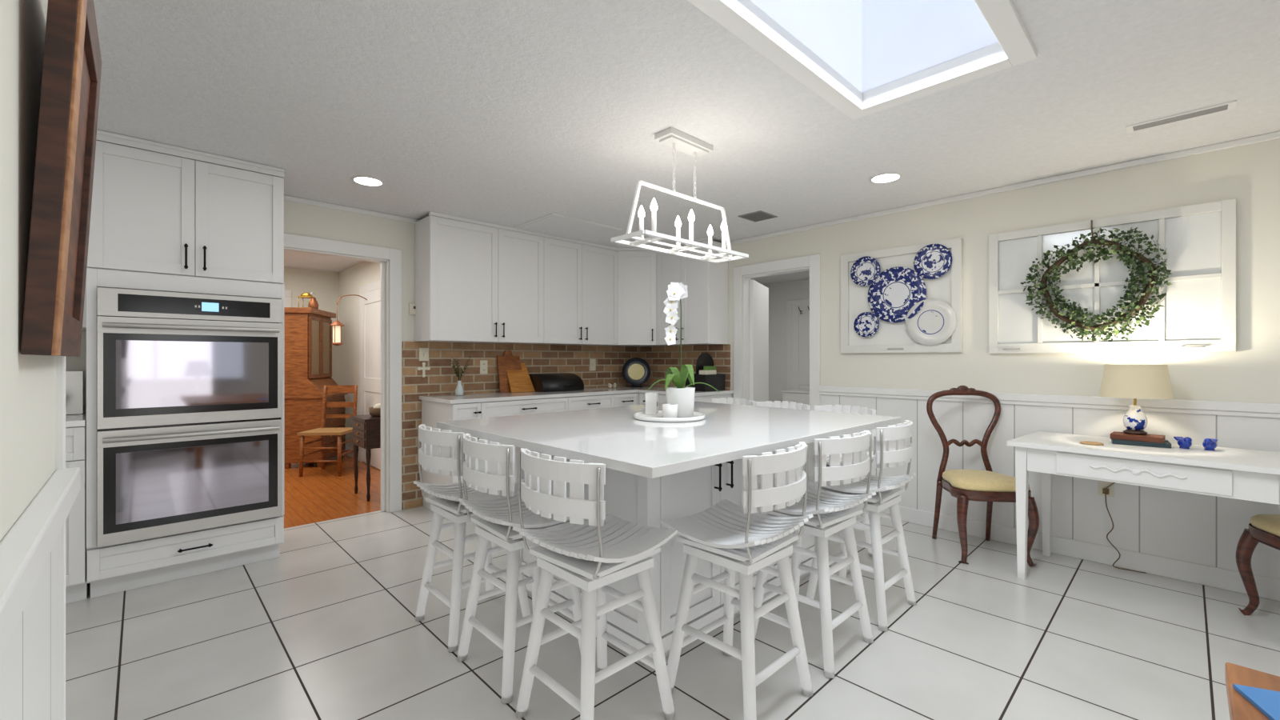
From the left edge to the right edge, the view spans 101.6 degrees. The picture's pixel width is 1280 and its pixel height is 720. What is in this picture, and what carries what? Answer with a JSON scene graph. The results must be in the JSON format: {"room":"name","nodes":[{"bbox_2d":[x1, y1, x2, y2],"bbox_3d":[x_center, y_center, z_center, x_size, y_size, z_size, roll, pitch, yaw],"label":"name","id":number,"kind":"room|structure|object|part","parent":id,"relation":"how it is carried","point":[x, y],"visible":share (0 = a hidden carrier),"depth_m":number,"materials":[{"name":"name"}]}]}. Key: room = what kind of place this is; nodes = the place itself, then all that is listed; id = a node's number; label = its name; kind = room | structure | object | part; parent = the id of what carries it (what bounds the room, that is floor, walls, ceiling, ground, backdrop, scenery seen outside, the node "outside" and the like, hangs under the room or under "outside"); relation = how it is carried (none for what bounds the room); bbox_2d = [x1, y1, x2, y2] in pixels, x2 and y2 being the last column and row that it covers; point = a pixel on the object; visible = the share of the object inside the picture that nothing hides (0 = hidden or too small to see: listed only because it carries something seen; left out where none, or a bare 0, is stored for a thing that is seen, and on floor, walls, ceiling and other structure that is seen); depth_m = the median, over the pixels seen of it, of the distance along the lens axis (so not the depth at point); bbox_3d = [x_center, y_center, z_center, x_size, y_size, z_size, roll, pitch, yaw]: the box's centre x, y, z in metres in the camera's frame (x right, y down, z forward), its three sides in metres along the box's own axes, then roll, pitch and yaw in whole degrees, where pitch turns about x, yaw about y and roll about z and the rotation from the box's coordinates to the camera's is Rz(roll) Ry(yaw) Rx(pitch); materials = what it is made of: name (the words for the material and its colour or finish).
{"room":"kitchen","nodes":[
{"label":"kitchen","id":0,"kind":"room"},
{"bbox_2d":[0,0,55,542],"bbox_3d":[0.336,0.035,-0.626,0.120,2.430,4.630,0,0,-44],"label":"wall","id":1,"kind":"structure","parent":0,"point":[27,382],"depth_m":0.77,"materials":[{"name":"white paint"}]},
{"bbox_2d":[0,356,80,719],"bbox_3d":[0.343,0.052,-0.610,0.160,2.395,4.644,0,0,-44],"label":"wainscoting","id":2,"kind":"structure","parent":1,"relation":"attached to","point":[33,551],"depth_m":0.81,"materials":[{"name":"white wood"}]},
{"bbox_2d":[20,0,101,356],"bbox_3d":[-1.034,-0.425,0.944,0.066,0.839,0.446,0,0,-44],"label":"picture frame","id":3,"kind":"object","parent":1,"relation":"attached to","point":[61,211],"visible":1,"depth_m":0.79,"materials":[{"name":"brown wood"}]},
{"bbox_2d":[284,260,380,468],"bbox_3d":[-4.162,0.035,4.826,3.490,2.430,3.510,0,0,-44],"label":"wall","id":4,"kind":"structure","parent":0,"point":[328,287],"depth_m":6.83,"materials":[{"name":"white paint"}]},
{"bbox_2d":[284,280,380,469],"bbox_3d":[-4.108,0.180,4.816,3.314,2.140,3.360,0,0,-44],"label":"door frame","id":5,"kind":"structure","parent":4,"relation":"attached to","point":[370,310],"depth_m":6.16,"materials":[{"name":"white wood"}]},
{"bbox_2d":[329,294,367,345],"bbox_3d":[-3.380,-0.455,6.065,0.409,0.600,0.152,0,0,-44],"label":"lantern","id":6,"kind":"object","parent":4,"relation":"attached to","point":[337,326],"visible":1,"depth_m":5.95,"materials":[{"name":"white glass"}]},
{"bbox_2d":[284,454,380,528],"bbox_3d":[-4.118,1.280,4.779,3.250,0.060,3.400,0,0,-44],"label":"floor","id":7,"kind":"structure","parent":0,"point":[318,495],"depth_m":4.87,"materials":[{"name":"brown wood"}]},
{"bbox_2d":[284,292,347,468],"bbox_3d":[-3.924,0.203,6.335,0.454,2.093,0.780,0,0,-12],"label":"cabinet","id":8,"kind":"object","parent":7,"relation":"on","point":[307,330],"visible":0.77,"depth_m":5.99,"materials":[{"name":"brown wood"}]},
{"bbox_2d":[297,384,357,476],"bbox_3d":[-3.422,0.774,5.774,0.450,0.953,0.469,0,0,-4],"label":"chair","id":9,"kind":"object","parent":7,"relation":"on","point":[322,431],"visible":0.84,"depth_m":5.88,"materials":[{"name":"brown wood"}]},
{"bbox_2d":[350,414,380,501],"bbox_3d":[-2.358,0.887,4.877,0.530,0.725,0.440,0,0,-44],"label":"table","id":10,"kind":"object","parent":7,"relation":"on","point":[366,428],"visible":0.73,"depth_m":4.62,"materials":[{"name":"brown wood"}]},
{"bbox_2d":[368,403,380,416],"bbox_3d":[-2.394,0.465,4.822,0.200,0.119,0.197,0,0,-44],"label":"woven basket","id":11,"kind":"object","parent":10,"relation":"on","point":[375,411],"visible":0.41,"depth_m":4.74,"materials":[{"name":"brown wicker"}]},
{"bbox_2d":[65,200,614,512],"bbox_3d":[-2.497,0.035,3.908,6.990,2.430,0.120,0,0,-44],"label":"wall","id":12,"kind":"structure","parent":0,"point":[302,219],"depth_m":4.12,"materials":[{"name":"white paint"}]},
{"bbox_2d":[82,277,86,330],"bbox_3d":[-3.857,-0.665,2.294,1.993,0.990,0.327,0,0,-44],"label":"upper cabinet","id":13,"kind":"object","parent":12,"relation":"attached to","point":[84,322],"visible":0.02,"depth_m":2.85,"materials":[{"name":"white wood"}]},
{"bbox_2d":[408,303,415,314],"bbox_3d":[-1.884,-0.420,4.393,0.115,0.090,0.024,0,0,-44],"label":"wall thermostat","id":14,"kind":"object","parent":12,"relation":"attached to","point":[412,307],"visible":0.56,"depth_m":4.36,"materials":[{"name":"beige plastic"}]},
{"bbox_2d":[414,211,728,346],"bbox_3d":[-0.503,-0.664,4.819,2.604,1.029,1.311,0,0,-44],"label":"upper cabinet","id":15,"kind":"object","parent":12,"relation":"attached to","point":[478,282],"visible":0.88,"depth_m":4.95,"materials":[{"name":"white wood"}]},
{"bbox_2d":[401,341,730,510],"bbox_3d":[-0.534,0.551,4.776,2.713,1.397,1.335,0,0,-44],"label":"brick wall","id":16,"kind":"structure","parent":0,"point":[441,379],"depth_m":4.86,"materials":[{"name":"brown brick"}]},
{"bbox_2d":[416,362,430,377],"bbox_3d":[-1.836,0.090,4.429,0.108,0.127,0.010,0,0,-44],"label":"cross","id":17,"kind":"object","parent":16,"relation":"attached to","point":[423,368],"visible":1,"depth_m":4.42,"materials":[{"name":"beige"}]},
{"bbox_2d":[419,348,428,360],"bbox_3d":[-1.836,-0.041,4.427,0.074,0.102,0.014,0,0,-44],"label":"outlet plates","id":18,"kind":"object","parent":16,"relation":"attached to","point":[423,354],"depth_m":4.43,"materials":[{"name":"beige plastic"}]},
{"bbox_2d":[480,360,487,373],"bbox_3d":[-1.443,0.070,4.802,0.063,0.118,0.014,0,0,-44],"label":"outlet plates","id":19,"kind":"object","parent":16,"relation":"attached to","point":[483,363],"depth_m":4.81,"materials":[{"name":"beige plastic"}]},
{"bbox_2d":[284,233,820,512],"bbox_3d":[-0.615,0.168,4.463,4.408,2.165,0.781,0,0,-12],"label":"trim","id":20,"kind":"structure","parent":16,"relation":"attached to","point":[813,262],"depth_m":4.28,"materials":[{"name":"white wood"}]},
{"bbox_2d":[589,358,595,370],"bbox_3d":[-0.519,0.057,5.685,0.078,0.123,0.014,0,0,-44],"label":"outlet plates","id":21,"kind":"object","parent":16,"relation":"attached to","point":[592,361],"depth_m":5.69,"materials":[{"name":"beige plastic"}]},
{"bbox_2d":[65,506,1279,719],"bbox_3d":[0.094,1.280,1.197,6.990,0.060,7.600,0,0,-44],"label":"floor","id":22,"kind":"structure","parent":0,"point":[326,628],"depth_m":2.26,"materials":[{"name":"white tile"}]},
{"bbox_2d":[65,412,90,603],"bbox_3d":[-3.743,0.780,2.175,1.993,0.940,0.657,0,0,-44],"label":"base cabinet","id":23,"kind":"object","parent":22,"relation":"on","point":[77,588],"visible":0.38,"depth_m":2.64,"materials":[{"name":"white wood"}]},
{"bbox_2d":[65,371,83,414],"bbox_3d":[-3.263,0.188,2.698,0.510,0.240,0.430,0,0,-44],"label":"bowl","id":24,"kind":"object","parent":23,"relation":"on","point":[74,380],"visible":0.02,"depth_m":2.92,"materials":[{"name":"white ceramic"}]},
{"bbox_2d":[86,129,284,598],"bbox_3d":[-2.699,0.036,3.141,0.846,2.428,0.704,0,0,-44],"label":"tall cabinet","id":25,"kind":"object","parent":22,"relation":"on","point":[185,269],"visible":0.98,"depth_m":2.90,"materials":[{"name":"white wood"}]},
{"bbox_2d":[413,424,530,651],"bbox_3d":[-0.806,0.779,2.490,0.440,0.948,0.436,0,0,-44],"label":"stool","id":26,"kind":"object","parent":22,"relation":"on","point":[445,502],"visible":0.77,"depth_m":2.35,"materials":[{"name":"white paint"}]},
{"bbox_2d":[456,433,581,703],"bbox_3d":[-0.490,0.779,2.162,0.443,0.948,0.442,0,0,-44],"label":"stool","id":27,"kind":"object","parent":22,"relation":"on","point":[496,520],"visible":0.77,"depth_m":2.02,"materials":[{"name":"white paint"}]},
{"bbox_2d":[419,385,733,519],"bbox_3d":[-0.468,0.780,4.793,2.560,0.940,1.368,0,0,-44],"label":"base cabinet","id":28,"kind":"object","parent":22,"relation":"on","point":[444,407],"visible":0.3,"depth_m":4.44,"materials":[{"name":"white wood"}]},
{"bbox_2d":[450,356,470,395],"bbox_3d":[-1.526,0.139,4.471,0.175,0.338,0.161,0,0,-44],"label":"vase","id":29,"kind":"object","parent":28,"relation":"on","point":[459,390],"visible":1,"depth_m":4.43,"materials":[{"name":"white ceramic"}]},
{"bbox_2d":[496,350,535,392],"bbox_3d":[-1.182,0.113,4.935,0.330,0.390,0.176,0,0,-44],"label":"cutting boards","id":30,"kind":"object","parent":28,"relation":"on","point":[514,376],"visible":1,"depth_m":4.93,"materials":[{"name":"brown wood"}]},
{"bbox_2d":[528,372,583,391],"bbox_3d":[-0.821,0.226,5.144,0.480,0.165,0.288,0,0,-44],"label":"bread box","id":31,"kind":"object","parent":28,"relation":"on","point":[560,382],"visible":0.98,"depth_m":5.04,"materials":[{"name":"black metal"}]},
{"bbox_2d":[608,383,615,387],"bbox_3d":[-0.297,0.281,5.595,0.060,0.053,0.157,0,0,29],"label":"birds","id":32,"kind":"object","parent":28,"relation":"on","point":[610,386],"visible":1,"depth_m":5.57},
{"bbox_2d":[622,357,650,387],"bbox_3d":[-0.040,0.145,5.733,0.310,0.325,0.134,0,0,1],"label":"plate","id":33,"kind":"object","parent":28,"relation":"on","point":[636,371],"visible":1,"depth_m":5.71,"materials":[{"name":"black ceramic"}]},
{"bbox_2d":[685,352,724,391],"bbox_3d":[0.648,0.122,5.184,0.300,0.372,0.260,0,0,-44],"label":"caddy","id":34,"kind":"object","parent":28,"relation":"on","point":[706,370],"visible":0.91,"depth_m":5.10,"materials":[{"name":"black metal"}]},
{"bbox_2d":[512,448,677,719],"bbox_3d":[-0.162,0.779,1.821,0.447,0.948,0.448,0,0,-44],"label":"stool","id":35,"kind":"object","parent":22,"relation":"on","point":[597,549],"visible":1,"depth_m":1.75,"materials":[{"name":"white paint"}]},
{"bbox_2d":[436,401,901,667],"bbox_3d":[0.197,0.780,2.690,1.890,0.940,1.509,0,0,-44],"label":"kitchen island","id":36,"kind":"object","parent":22,"relation":"on","point":[656,472],"visible":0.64,"depth_m":2.26,"materials":[{"name":"white stone"}]},
{"bbox_2d":[633,282,719,422],"bbox_3d":[0.156,-0.043,2.732,0.372,0.704,0.407,0,0,-44],"label":"orchid","id":37,"kind":"object","parent":36,"relation":"on","point":[679,406],"visible":1,"depth_m":2.65,"materials":[{"name":"white ceramic"}]},
{"bbox_2d":[662,404,677,417],"bbox_3d":[0.152,0.263,2.635,0.080,0.070,0.080,0,0,-44],"label":"cup","id":38,"kind":"object","parent":37,"relation":"on","point":[669,410],"depth_m":2.60,"materials":[{"name":"white ceramic"}]},
{"bbox_2d":[712,397,755,405],"bbox_3d":[0.617,0.779,3.961,0.440,0.948,0.436,0,0,-44],"label":"stool","id":39,"kind":"object","parent":22,"relation":"on","point":[737,401],"visible":0.08,"depth_m":4.12,"materials":[{"name":"white paint"}]},
{"bbox_2d":[660,441,813,719],"bbox_3d":[0.375,0.779,1.948,0.442,0.948,0.443,0,0,-44],"label":"stool","id":40,"kind":"object","parent":22,"relation":"on","point":[743,540],"visible":0.99,"depth_m":1.88,"materials":[{"name":"white paint"}]},
{"bbox_2d":[755,400,810,410],"bbox_3d":[0.916,0.779,3.645,0.443,0.948,0.442,0,0,-44],"label":"stool","id":41,"kind":"object","parent":22,"relation":"on","point":[785,404],"visible":0.1,"depth_m":3.80,"materials":[{"name":"white paint"}]},
{"bbox_2d":[753,430,875,678],"bbox_3d":[0.758,0.779,2.309,0.448,0.948,0.447,0,0,-44],"label":"stool","id":42,"kind":"object","parent":22,"relation":"on","point":[833,513],"visible":0.82,"depth_m":2.18,"materials":[{"name":"white paint"}]},
{"bbox_2d":[813,404,875,573],"bbox_3d":[1.223,0.779,3.324,0.443,0.948,0.442,0,0,-44],"label":"stool","id":43,"kind":"object","parent":22,"relation":"on","point":[864,518],"visible":0.14,"depth_m":3.31,"materials":[{"name":"white paint"}]},
{"bbox_2d":[806,420,915,631],"bbox_3d":[1.139,0.779,2.662,0.436,0.948,0.440,0,0,-44],"label":"stool","id":44,"kind":"object","parent":22,"relation":"on","point":[899,452],"visible":0.76,"depth_m":2.52,"materials":[{"name":"white paint"}]},
{"bbox_2d":[926,385,1039,566],"bbox_3d":[2.201,0.725,3.392,0.483,1.091,0.486,0,0,6],"label":"chair","id":45,"kind":"object","parent":22,"relation":"on","point":[990,486],"visible":0.98,"depth_m":3.29,"materials":[{"name":"brown wood"}]},
{"bbox_2d":[1007,431,1279,579],"bbox_3d":[2.698,0.860,2.788,0.640,0.780,1.075,0,0,-40],"label":"console table","id":46,"kind":"object","parent":22,"relation":"on","point":[1254,475],"visible":1,"depth_m":2.65,"materials":[{"name":"white wood"}]},
{"bbox_2d":[1080,440,1103,445],"bbox_3d":[2.499,0.465,2.886,0.100,0.008,0.100,0,0,-44],"label":"cork coaster","id":47,"kind":"object","parent":46,"relation":"on","point":[1094,443],"visible":1,"depth_m":2.87,"materials":[{"name":"brown"}]},
{"bbox_2d":[1099,364,1173,448],"bbox_3d":[2.757,0.247,2.905,0.300,0.443,0.300,0,0,-44],"label":"light","id":48,"kind":"object","parent":46,"relation":"on","point":[1124,381],"visible":1,"depth_m":2.83,"materials":[{"name":"beige fabric"}]},
{"bbox_2d":[1173,436,1217,450],"bbox_3d":[2.915,0.437,2.720,0.161,0.064,0.131,0,0,33],"label":"birds","id":49,"kind":"object","parent":46,"relation":"on","point":[1209,444],"visible":1,"depth_m":2.71,"materials":[{"name":"blue ceramic"}]},
{"bbox_2d":[1224,662,1279,719],"bbox_3d":[1.210,0.875,-0.050,0.920,0.750,1.655,0,0,-44],"label":"dining table","id":50,"kind":"object","parent":22,"relation":"on","point":[1240,708],"visible":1,"depth_m":0.80,"materials":[{"name":"brown wood"}]},
{"bbox_2d":[1232,684,1279,719],"bbox_3d":[0.991,0.496,0.642,0.280,0.006,0.210,0,0,22],"label":"magazine","id":51,"kind":"object","parent":50,"relation":"on","point":[1267,702],"visible":1,"depth_m":0.76,"materials":[{"name":"blue paper"}]},
{"bbox_2d":[1236,514,1279,615],"bbox_3d":[3.126,0.725,2.313,0.486,1.091,0.483,0,0,16],"label":"chair","id":52,"kind":"object","parent":22,"relation":"on","point":[1265,529],"visible":1,"depth_m":2.53,"materials":[{"name":"brown wood"}]},
{"bbox_2d":[93,0,1279,284],"bbox_3d":[-0.101,-1.210,3.362,9.700,0.060,11.000,0,0,-44],"label":"ceiling","id":53,"kind":"structure","parent":0,"point":[507,113],"depth_m":2.45,"materials":[{"name":"paint"}]},
{"bbox_2d":[513,212,622,240],"bbox_3d":[-0.643,-1.175,4.697,0.760,0.010,0.620,0,0,-44],"label":"attic panel","id":54,"kind":"object","parent":53,"relation":"in","point":[552,224],"depth_m":4.64,"materials":[{"name":"white paint"}]},
{"bbox_2d":[611,127,748,263],"bbox_3d":[0.240,-0.882,2.808,0.848,0.593,0.248,0,0,-44],"label":"chandelier","id":55,"kind":"object","parent":53,"relation":"hanging from","point":[671,137],"visible":1,"depth_m":2.75,"materials":[{"name":"white metal"}]},
{"bbox_2d":[737,210,777,222],"bbox_3d":[0.971,-1.176,4.303,0.250,0.007,0.220,0,0,-44],"label":"ceiling vent","id":56,"kind":"object","parent":53,"relation":"in","point":[760,215],"visible":1,"depth_m":4.29,"materials":[{"name":"grey metal"}]},
{"bbox_2d":[687,0,1037,119],"bbox_3d":[0.816,-1.198,1.824,1.290,0.080,0.720,0,0,-44],"label":"trim","id":57,"kind":"structure","parent":53,"relation":"attached to","point":[743,18],"depth_m":2.05,"materials":[{"name":"white wood"}]},
{"bbox_2d":[750,0,998,92],"bbox_3d":[0.816,-1.845,1.824,1.140,1.270,0.570,0,0,-44],"label":"skylight","id":58,"kind":"object","parent":53,"relation":"in","point":[872,44],"depth_m":2.24,"materials":[{"name":"clear glass"}]},
{"bbox_2d":[1125,100,1236,133],"bbox_3d":[2.622,-1.176,2.540,0.100,0.008,0.370,0,0,-44],"label":"ceiling vent","id":59,"kind":"object","parent":53,"relation":"in","point":[1231,105],"visible":1,"depth_m":2.53,"materials":[{"name":"white metal"}]},
{"bbox_2d":[761,279,809,402],"bbox_3d":[2.190,0.035,6.111,2.830,2.430,3.650,0,0,-44],"label":"wall","id":60,"kind":"structure","parent":0,"point":[779,293],"depth_m":8.03,"materials":[{"name":"white paint"}]},
{"bbox_2d":[749,279,809,401],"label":"doors","id":61,"kind":"structure","parent":60,"relation":"in","point":[798,325],"depth_m":5.75,"materials":[{"name":"white wood"}]},
{"bbox_2d":[797,305,809,314],"bbox_3d":[2.479,-0.719,7.591,0.124,0.106,0.450,0,0,-44],"label":"hook rail","id":62,"kind":"object","parent":60,"relation":"attached to","point":[804,310],"visible":0.42,"depth_m":7.70,"materials":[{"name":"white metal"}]},
{"bbox_2d":[660,138,1279,403],"bbox_3d":[2.574,0.035,3.574,0.120,2.430,7.610,0,0,-44],"label":"wall","id":63,"kind":"structure","parent":0,"point":[1250,174],"depth_m":3.35,"materials":[{"name":"white paint"}]},
{"bbox_2d":[284,131,1279,244],"bbox_3d":[0.089,-1.163,1.115,6.870,0.035,7.490,0,0,-44],"label":"crown molding","id":64,"kind":"structure","parent":63,"relation":"attached to","point":[1274,135],"depth_m":3.62,"materials":[{"name":"white wood"}]},
{"bbox_2d":[840,237,962,353],"bbox_3d":[1.996,-0.460,4.058,0.042,0.820,0.890,0,0,-44],"label":"plates","id":65,"kind":"object","parent":63,"relation":"attached to","point":[906,298],"visible":1,"depth_m":4.02,"materials":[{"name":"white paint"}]},
{"bbox_3d":[1.831,-0.710,4.225,0.034,0.240,0.240,0,0,-44],"label":"plate","id":66,"kind":"part","parent":65,"relation":"part of","materials":[{"name":"blue ceramic"}]},
{"bbox_3d":[1.837,-0.279,4.219,0.034,0.204,0.204,0,0,-44],"label":"plate","id":67,"kind":"part","parent":65,"relation":"part of","materials":[{"name":"blue ceramic"}]},
{"bbox_3d":[1.994,-0.499,4.054,0.034,0.434,0.434,0,0,-44],"label":"plate","id":68,"kind":"part","parent":65,"relation":"part of","materials":[{"name":"blue ceramic"}]},
{"bbox_3d":[2.162,-0.275,3.878,0.034,0.346,0.346,0,0,-44],"label":"plate","id":69,"kind":"part","parent":65,"relation":"part of","materials":[{"name":"white ceramic"}]},
{"bbox_3d":[2.173,-0.722,3.867,0.034,0.260,0.260,0,0,-44],"label":"plate","id":70,"kind":"part","parent":65,"relation":"part of","materials":[{"name":"blue ceramic"}]},
{"bbox_2d":[819,385,1279,600],"bbox_3d":[3.353,0.740,2.647,0.034,1.020,5.195,0,0,-44],"label":"wainscoting","id":71,"kind":"structure","parent":63,"relation":"attached to","point":[1193,538],"depth_m":3.21,"materials":[{"name":"white wood"}]},
{"bbox_2d":[988,198,1235,353],"bbox_3d":[2.763,-0.450,3.162,0.173,0.820,1.126,0,0,-44],"label":"window","id":72,"kind":"structure","parent":63,"relation":"in","point":[1164,280],"depth_m":3.11,"materials":[{"name":"white paint"}]},
{"bbox_2d":[1098,480,1146,573],"bbox_3d":[2.878,0.827,3.073,0.144,0.844,0.263,0,0,5],"label":"cord","id":73,"kind":"object","parent":63,"relation":"attached to","point":[1106,489],"visible":0.69,"depth_m":3.16,"materials":[{"name":"gold plastic"}]},
{"bbox_3d":[2.146,1.280,6.069,2.710,0.060,3.410,0,0,-44],"label":"floor","id":74,"kind":"structure","parent":0,"visible":0},
{"bbox_2d":[780,389,809,404],"bbox_3d":[2.413,0.850,7.389,0.462,0.800,0.680,0,0,-44],"label":"chest","id":75,"kind":"object","parent":74,"relation":"on","point":[798,396],"visible":0.08,"depth_m":7.32,"materials":[{"name":"white wood"}]}
]}

